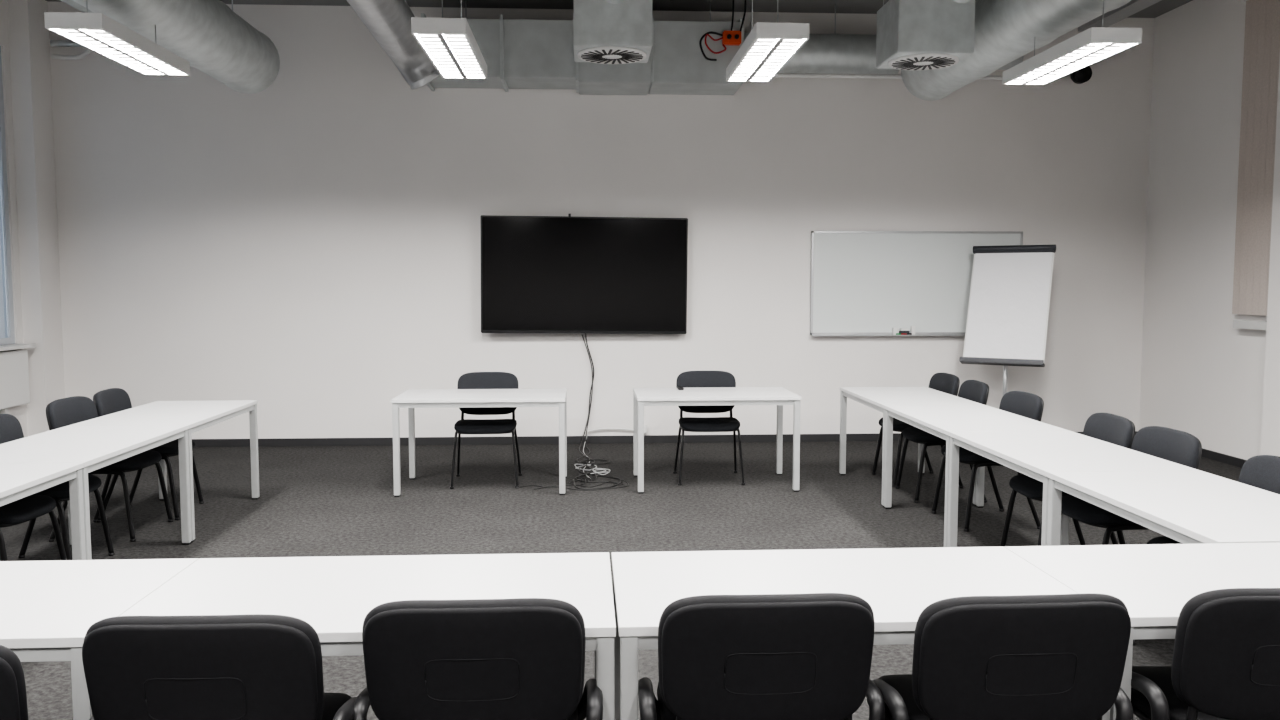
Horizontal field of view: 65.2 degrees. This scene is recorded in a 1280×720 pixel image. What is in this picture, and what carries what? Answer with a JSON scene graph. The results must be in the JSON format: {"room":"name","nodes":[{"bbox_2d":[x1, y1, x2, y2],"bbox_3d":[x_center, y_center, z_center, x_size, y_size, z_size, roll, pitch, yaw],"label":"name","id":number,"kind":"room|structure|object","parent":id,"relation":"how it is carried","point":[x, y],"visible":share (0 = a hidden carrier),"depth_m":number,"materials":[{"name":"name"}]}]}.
{"room":"conference room","nodes":[
{"label":"conference room","id":0,"kind":"room"},
{"bbox_2d":[0,0,27,437],"bbox_3d":[-5.534,-0.769,3.151,0.200,4.270,13.000,0,4,-3],"label":"wall","id":1,"kind":"structure","parent":0,"point":[20,412],"depth_m":9.19,"materials":[{"name":"paint"}]},
{"bbox_2d":[0,46,14,344],"bbox_3d":[-5.747,-1.399,7.887,0.060,2.700,2.550,0,4,-3],"label":"window","id":2,"kind":"structure","parent":1,"relation":"in","point":[7,331],"depth_m":9.12,"materials":[{"name":"grey"}]},
{"bbox_2d":[0,349,29,413],"bbox_3d":[-5.641,0.439,8.110,0.120,0.900,2.300,0,4,-3],"label":"radiator","id":3,"kind":"object","parent":1,"relation":"attached to","point":[14,371],"visible":0.76,"depth_m":9.00,"materials":[{"name":"white metal"}]},
{"bbox_2d":[0,344,35,350],"bbox_3d":[-5.662,-0.039,7.997,0.270,0.030,2.550,0,4,-3],"label":"window sill","id":4,"kind":"structure","parent":1,"relation":"attached to","point":[11,346],"depth_m":8.99,"materials":[{"name":"white plastic"}]},
{"bbox_2d":[7,0,64,435],"bbox_3d":[-5.692,-1.254,9.458,0.180,4.270,0.350,0,4,-3],"label":"wall","id":5,"kind":"structure","parent":0,"point":[29,46],"depth_m":9.34,"materials":[{"name":"paint"}]},
{"bbox_2d":[48,1,1154,438],"bbox_3d":[-0.310,-1.298,10.028,11.390,4.270,0.200,0,4,-3],"label":"wall","id":6,"kind":"structure","parent":0,"point":[306,246],"depth_m":9.89,"materials":[{"name":"paint"}]},
{"bbox_2d":[481,214,687,333],"bbox_3d":[-0.545,-0.851,9.856,2.020,1.175,0.146,0,4,-4],"label":"television","id":7,"kind":"object","parent":6,"relation":"attached to","point":[540,274],"visible":1,"depth_m":9.78,"materials":[{"name":"black"}]},
{"bbox_2d":[587,425,646,433],"bbox_3d":[-0.239,0.701,10.057,0.622,0.080,0.043,0,4,-4],"label":"power socket","id":8,"kind":"object","parent":6,"relation":"attached to","point":[645,426],"visible":0.66,"depth_m":10.04,"materials":[{"name":"white plastic"}]},
{"bbox_2d":[192,431,1137,446],"bbox_3d":[-0.214,0.801,10.085,10.770,0.075,0.018,0,4,-3],"label":"baseboard","id":9,"kind":"structure","parent":6,"relation":"attached to","point":[873,436],"depth_m":10.03,"materials":[{"name":"grey"}]},
{"bbox_2d":[810,231,1022,335],"bbox_3d":[2.798,-0.770,10.087,2.160,1.052,0.095,0,4,-3],"label":"whiteboard","id":10,"kind":"object","parent":6,"relation":"attached to","point":[864,283],"visible":0.85,"depth_m":10.09,"materials":[{"name":"white"}]},
{"bbox_2d":[1071,66,1091,83],"bbox_3d":[4.378,-2.843,9.967,0.180,0.180,0.200,0,4,-3],"label":"loudspeaker","id":11,"kind":"object","parent":6,"relation":"attached to","point":[1083,75],"visible":0.73,"depth_m":9.87,"materials":[{"name":"black plastic"}]},
{"bbox_2d":[46,0,1191,17],"bbox_3d":[0.052,-2.996,3.288,11.390,0.150,13.400,0,4,-3],"label":"ceiling","id":12,"kind":"structure","parent":0,"point":[1159,8],"depth_m":9.58,"materials":[{"name":"paint"}]},
{"bbox_2d":[50,40,91,59],"bbox_3d":[-5.137,-3.101,9.422,0.803,0.544,0.060,0,4,-3],"label":"pipes","id":13,"kind":"object","parent":12,"relation":"attached to","point":[54,43],"visible":0.51,"depth_m":9.41,"materials":[{"name":"grey metal"}]},
{"bbox_2d":[60,0,93,12],"bbox_3d":[-4.159,-2.623,2.582,0.331,0.486,11.800,0,4,-3],"label":"ventilation duct","id":14,"kind":"object","parent":12,"relation":"hanging from","point":[72,3],"visible":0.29,"depth_m":7.91,"materials":[{"name":"metal"}]},
{"bbox_2d":[73,0,279,93],"bbox_3d":[-3.085,-2.365,2.747,0.559,1.014,11.970,0,4,-3],"label":"ventilation duct","id":15,"kind":"object","parent":12,"relation":"hanging from","point":[215,40],"visible":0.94,"depth_m":7.27,"materials":[{"name":"metal"}]},
{"bbox_2d":[44,0,189,74],"bbox_3d":[-3.103,-1.985,6.014,0.300,0.285,1.220,0,4,-3],"label":"pendant light fixture","id":16,"kind":"object","parent":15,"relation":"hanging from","point":[99,33],"visible":1,"depth_m":5.82,"materials":[{"name":"white metal"}]},
{"bbox_2d":[347,0,439,88],"bbox_3d":[-1.596,-2.480,5.121,0.448,1.140,5.754,0,4,-3],"label":"flexible duct","id":17,"kind":"object","parent":12,"relation":"hanging from","point":[388,21],"visible":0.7,"depth_m":6.97,"materials":[{"name":"metal"}]},
{"bbox_2d":[411,0,486,78],"bbox_3d":[-1.145,-2.491,6.083,0.300,1.285,1.220,0,4,-3],"label":"pendant light fixture","id":18,"kind":"object","parent":12,"relation":"hanging from","point":[450,44],"visible":1,"depth_m":5.90,"materials":[{"name":"white metal"}]},
{"bbox_2d":[573,0,651,63],"bbox_3d":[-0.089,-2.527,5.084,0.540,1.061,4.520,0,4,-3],"label":"ceiling vent","id":19,"kind":"object","parent":12,"relation":"in","point":[604,31],"visible":1,"depth_m":6.83,"materials":[{"name":"grey metal"}]},
{"bbox_2d":[421,0,1023,94],"bbox_3d":[0.929,-2.991,9.539,5.875,0.820,0.630,0,4,-3],"label":"duct","id":20,"kind":"object","parent":12,"relation":"hanging from","point":[517,53],"visible":0.42,"depth_m":9.25,"materials":[{"name":"grey metal"}]},
{"bbox_2d":[699,0,745,60],"bbox_3d":[0.761,-3.059,9.186,0.430,0.610,0.105,0,4,-3],"label":"junction box","id":21,"kind":"object","parent":20,"relation":"attached to","point":[731,37],"visible":1,"depth_m":9.18,"materials":[{"name":"orange plastic"}]},
{"bbox_2d":[726,0,809,81],"bbox_3d":[0.772,-2.500,6.189,0.300,1.285,1.220,0,4,-3],"label":"pendant light fixture","id":22,"kind":"object","parent":12,"relation":"hanging from","point":[768,47],"visible":1,"depth_m":6.01,"materials":[{"name":"white metal"}]},
{"bbox_2d":[876,0,974,70],"bbox_3d":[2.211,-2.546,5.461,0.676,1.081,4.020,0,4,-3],"label":"ceiling vent","id":23,"kind":"object","parent":12,"relation":"in","point":[912,35],"visible":1,"depth_m":6.96,"materials":[{"name":"grey metal"}]},
{"bbox_2d":[901,0,1130,100],"bbox_3d":[2.956,-2.391,3.078,0.559,1.014,11.970,0,4,-3],"label":"ventilation duct","id":24,"kind":"object","parent":12,"relation":"hanging from","point":[1006,31],"visible":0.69,"depth_m":7.01,"materials":[{"name":"metal"}]},
{"bbox_2d":[1002,0,1141,84],"bbox_3d":[2.699,-2.009,6.333,0.300,0.285,1.220,0,4,-3],"label":"pendant light fixture","id":25,"kind":"object","parent":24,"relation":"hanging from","point":[1093,45],"visible":1,"depth_m":6.16,"materials":[{"name":"white metal"}]},
{"bbox_2d":[1078,0,1161,31],"bbox_3d":[4.720,-2.968,5.004,0.200,0.170,9.900,0,4,-3],"label":"cable tray","id":26,"kind":"object","parent":12,"relation":"attached to","point":[1132,7],"visible":0.64,"depth_m":9.30,"materials":[{"name":"metal"}]},
{"bbox_2d":[1,441,1241,719],"bbox_3d":[0.052,1.386,3.625,11.390,0.100,13.400,0,4,-3],"label":"floor","id":27,"kind":"structure","parent":0,"point":[313,501],"depth_m":7.07,"materials":[{"name":"carpet"}]},
{"bbox_2d":[0,645,28,719],"bbox_3d":[-1.632,1.001,2.300,0.618,0.871,0.581,-1,5,-15],"label":"armchair","id":28,"kind":"object","parent":27,"relation":"on","point":[13,697],"visible":1,"depth_m":2.12,"materials":[{"name":"black fabric"}]},
{"bbox_2d":[0,495,66,560],"bbox_3d":[-3.317,0.789,5.052,0.581,0.871,0.550,0,4,-1],"label":"office chair","id":29,"kind":"object","parent":27,"relation":"on","point":[28,508],"visible":0.77,"depth_m":5.05,"materials":[{"name":"grey fabric"}]},
{"bbox_2d":[0,463,85,559],"bbox_3d":[-3.032,0.919,4.223,0.730,0.740,1.298,0,4,-3],"label":"table","id":30,"kind":"object","parent":27,"relation":"on","point":[18,481],"visible":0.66,"depth_m":4.71,"materials":[{"name":"white laminate"}]},
{"bbox_2d":[0,414,114,559],"bbox_3d":[-3.378,0.746,5.615,0.581,0.871,0.550,0,4,-6],"label":"office chair","id":31,"kind":"object","parent":27,"relation":"on","point":[10,426],"visible":0.34,"depth_m":5.70,"materials":[{"name":"grey fabric"}]},
{"bbox_2d":[0,425,191,559],"bbox_3d":[-3.103,0.819,5.517,0.730,0.740,1.298,0,4,-3],"label":"table","id":32,"kind":"object","parent":27,"relation":"on","point":[97,447],"visible":0.67,"depth_m":5.51,"materials":[{"name":"white laminate"}]},
{"bbox_2d":[0,558,198,719],"bbox_3d":[-2.027,1.028,2.810,1.298,0.740,0.710,0,4,-3],"label":"table","id":33,"kind":"object","parent":27,"relation":"on","point":[48,608],"visible":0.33,"depth_m":2.75,"materials":[{"name":"white laminate"}]},
{"bbox_2d":[46,396,173,541],"bbox_3d":[-3.445,0.680,6.473,0.581,0.871,0.550,0,4,0],"label":"office chair","id":34,"kind":"object","parent":27,"relation":"on","point":[67,411],"visible":0.49,"depth_m":6.39,"materials":[{"name":"grey fabric"}]},
{"bbox_2d":[93,388,203,522],"bbox_3d":[-3.455,0.639,7.008,0.581,0.871,0.550,-1,4,-7],"label":"office chair","id":35,"kind":"object","parent":27,"relation":"on","point":[112,400],"visible":0.41,"depth_m":6.86,"materials":[{"name":"grey fabric"}]},
{"bbox_2d":[68,400,259,542],"bbox_3d":[-3.175,0.720,6.811,0.730,0.740,1.298,0,4,-3],"label":"table","id":36,"kind":"object","parent":27,"relation":"on","point":[199,415],"visible":0.59,"depth_m":6.76,"materials":[{"name":"white laminate"}]},
{"bbox_2d":[82,614,356,719],"bbox_3d":[-1.006,0.984,2.513,0.618,0.871,0.581,0,4,-2],"label":"armchair","id":37,"kind":"object","parent":27,"relation":"on","point":[246,666],"visible":0.97,"depth_m":2.23,"materials":[{"name":"black fabric"}]},
{"bbox_2d":[120,552,615,719],"bbox_3d":[-0.729,1.022,2.881,1.298,0.740,0.710,0,4,-3],"label":"table","id":38,"kind":"object","parent":27,"relation":"on","point":[335,595],"visible":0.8,"depth_m":2.86,"materials":[{"name":"white laminate"}]},
{"bbox_2d":[353,598,602,719],"bbox_3d":[-0.408,0.976,2.626,0.618,0.871,0.581,0,4,-3],"label":"armchair","id":39,"kind":"object","parent":27,"relation":"on","point":[515,658],"visible":1,"depth_m":2.35,"materials":[{"name":"black fabric"}]},
{"bbox_2d":[391,388,566,496],"bbox_3d":[-1.232,0.635,7.906,1.298,0.740,0.730,0,4,-3],"label":"table","id":40,"kind":"object","parent":27,"relation":"on","point":[411,399],"visible":1,"depth_m":7.56,"materials":[{"name":"white laminate"}]},
{"bbox_2d":[450,372,521,488],"bbox_3d":[-1.245,0.553,8.114,0.550,0.871,0.581,0,4,-4],"label":"office chair","id":41,"kind":"object","parent":27,"relation":"on","point":[473,380],"visible":0.87,"depth_m":8.27,"materials":[{"name":"grey fabric"}]},
{"bbox_2d":[516,334,628,489],"bbox_3d":[-0.587,0.359,8.864,0.901,1.158,2.277,0,4,-3],"label":"cable tangle","id":42,"kind":"object","parent":27,"relation":"on","point":[587,348],"visible":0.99,"depth_m":8.53,"materials":[{"name":"black plastic"},{"name":"white plastic"}]},
{"bbox_2d":[673,371,745,485],"bbox_3d":[0.563,0.544,8.233,0.550,0.871,0.581,0,4,-2],"label":"office chair","id":43,"kind":"object","parent":27,"relation":"on","point":[689,379],"visible":0.86,"depth_m":8.39,"materials":[{"name":"grey fabric"}]},
{"bbox_2d":[633,387,800,493],"bbox_3d":[0.589,0.626,8.026,1.258,0.740,0.730,0,4,-3],"label":"table","id":44,"kind":"object","parent":27,"relation":"on","point":[698,396],"visible":1,"depth_m":7.72,"materials":[{"name":"white laminate"}]},
{"bbox_2d":[638,593,884,719],"bbox_3d":[0.299,0.973,2.664,0.618,0.871,0.581,0,4,-3],"label":"armchair","id":45,"kind":"object","parent":27,"relation":"on","point":[808,656],"visible":0.99,"depth_m":2.40,"materials":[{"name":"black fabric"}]},
{"bbox_2d":[612,547,1109,719],"bbox_3d":[0.575,1.016,2.953,1.298,0.740,0.710,0,4,-3],"label":"table","id":46,"kind":"object","parent":27,"relation":"on","point":[898,584],"visible":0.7,"depth_m":2.93,"materials":[{"name":"white laminate"}]},
{"bbox_2d":[839,387,983,506],"bbox_3d":[2.073,0.643,7.808,0.730,0.740,1.258,0,4,-3],"label":"table","id":47,"kind":"object","parent":27,"relation":"on","point":[876,398],"visible":0.68,"depth_m":7.83,"materials":[{"name":"white laminate"}]},
{"bbox_2d":[872,373,959,486],"bbox_3d":[2.271,0.548,8.185,0.581,0.871,0.550,0,4,-5],"label":"office chair","id":48,"kind":"object","parent":27,"relation":"on","point":[948,383],"visible":0.35,"depth_m":8.13,"materials":[{"name":"grey fabric"}]},
{"bbox_2d":[895,380,988,502],"bbox_3d":[2.304,0.594,7.584,0.581,0.871,0.550,0,4,-1],"label":"office chair","id":49,"kind":"object","parent":27,"relation":"on","point":[973,390],"visible":0.45,"depth_m":7.45,"materials":[{"name":"grey fabric"}]},
{"bbox_2d":[884,405,1068,546],"bbox_3d":[2.142,0.739,6.553,0.730,0.740,1.258,0,4,-3],"label":"table","id":50,"kind":"object","parent":27,"relation":"on","point":[937,420],"visible":0.55,"depth_m":6.59,"materials":[{"name":"white laminate"}]},
{"bbox_2d":[931,391,1043,531],"bbox_3d":[2.364,0.657,6.763,0.581,0.871,0.550,-1,4,-7],"label":"office chair","id":51,"kind":"object","parent":27,"relation":"on","point":[1029,405],"visible":0.41,"depth_m":6.65,"materials":[{"name":"grey fabric"}]},
{"bbox_2d":[867,593,1132,719],"bbox_3d":[0.916,0.973,2.658,0.618,0.871,0.581,0,4,-4],"label":"armchair","id":52,"kind":"object","parent":27,"relation":"on","point":[1056,656],"visible":0.91,"depth_m":2.39,"materials":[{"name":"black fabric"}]},
{"bbox_2d":[959,245,1055,395],"bbox_3d":[3.497,-0.112,9.562,0.760,1.974,0.675,3,5,32],"label":"easel","id":53,"kind":"object","parent":27,"relation":"on","point":[1010,291],"visible":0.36,"depth_m":9.56,"materials":[{"name":"white paper"}]},
{"bbox_2d":[1000,413,1134,546],"bbox_3d":[2.412,0.744,5.633,0.581,0.871,0.550,0,4,0],"label":"office chair","id":54,"kind":"object","parent":27,"relation":"on","point":[1107,427],"visible":0.32,"depth_m":5.63,"materials":[{"name":"grey fabric"}]},
{"bbox_2d":[947,431,1196,546],"bbox_3d":[2.212,0.836,5.299,0.730,0.740,1.258,0,4,-3],"label":"table","id":55,"kind":"object","parent":27,"relation":"on","point":[1033,454],"visible":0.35,"depth_m":5.24,"materials":[{"name":"white laminate"}]},
{"bbox_2d":[1061,426,1201,544],"bbox_3d":[2.448,0.788,5.069,0.581,0.871,0.550,0,4,-5],"label":"office chair","id":56,"kind":"object","parent":27,"relation":"on","point":[1176,446],"visible":0.36,"depth_m":4.98,"materials":[{"name":"grey fabric"}]},
{"bbox_2d":[1004,542,1279,719],"bbox_3d":[1.873,1.011,3.024,1.298,0.740,0.710,0,4,-3],"label":"table","id":57,"kind":"object","parent":27,"relation":"on","point":[1154,582],"visible":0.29,"depth_m":3.02,"materials":[{"name":"white laminate"}]},
{"bbox_2d":[1047,470,1279,545],"bbox_3d":[2.281,0.932,4.045,0.730,0.740,1.258,0,4,-3],"label":"table","id":58,"kind":"object","parent":27,"relation":"on","point":[1183,506],"visible":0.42,"depth_m":4.05,"materials":[{"name":"white laminate"}]},
{"bbox_2d":[1131,588,1279,719],"bbox_3d":[1.597,0.969,2.716,0.618,0.871,0.581,0,4,-2],"label":"armchair","id":59,"kind":"object","parent":27,"relation":"on","point":[1226,658],"visible":0.8,"depth_m":2.46,"materials":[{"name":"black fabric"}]},
{"bbox_2d":[1133,455,1279,644],"bbox_3d":[2.481,0.855,4.200,0.581,0.871,0.550,0,4,-3],"label":"office chair","id":60,"kind":"object","parent":27,"relation":"on","point":[1260,471],"visible":0.11,"depth_m":4.32,"materials":[{"name":"grey fabric"}]},
{"bbox_2d":[1139,0,1266,459],"bbox_3d":[5.639,-0.816,3.764,0.200,4.270,13.000,0,4,-3],"label":"wall","id":61,"kind":"structure","parent":0,"point":[1202,376],"depth_m":9.36,"materials":[{"name":"paint"}]},
{"bbox_2d":[1201,448,1246,467],"bbox_3d":[5.230,0.857,9.360,0.018,0.075,2.030,0,4,-3],"label":"baseboard","id":62,"kind":"structure","parent":61,"relation":"attached to","point":[1209,454],"depth_m":8.98,"materials":[{"name":"grey"}]},
{"bbox_2d":[1233,320,1266,329],"bbox_3d":[5.231,-0.298,8.502,0.100,0.070,0.440,0,4,-3],"label":"window sill","id":63,"kind":"structure","parent":61,"relation":"attached to","point":[1243,324],"depth_m":8.50,"materials":[{"name":"grey"}]},
{"bbox_2d":[1232,0,1279,315],"bbox_3d":[5.214,-1.747,8.430,0.070,2.730,0.560,0,4,-3],"label":"vertical blind","id":64,"kind":"object","parent":61,"relation":"attached to","point":[1262,17],"visible":0.91,"depth_m":8.44,"materials":[{"name":"fabric"},{"name":"white enamel"}]},
{"bbox_2d":[1260,57,1279,455],"bbox_3d":[5.244,-1.129,7.827,0.140,4.270,0.680,0,4,-3],"label":"pilaster","id":65,"kind":"object","parent":61,"relation":"attached to","point":[1270,434],"visible":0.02,"depth_m":8.14,"materials":[{"name":"paint"}]}
]}

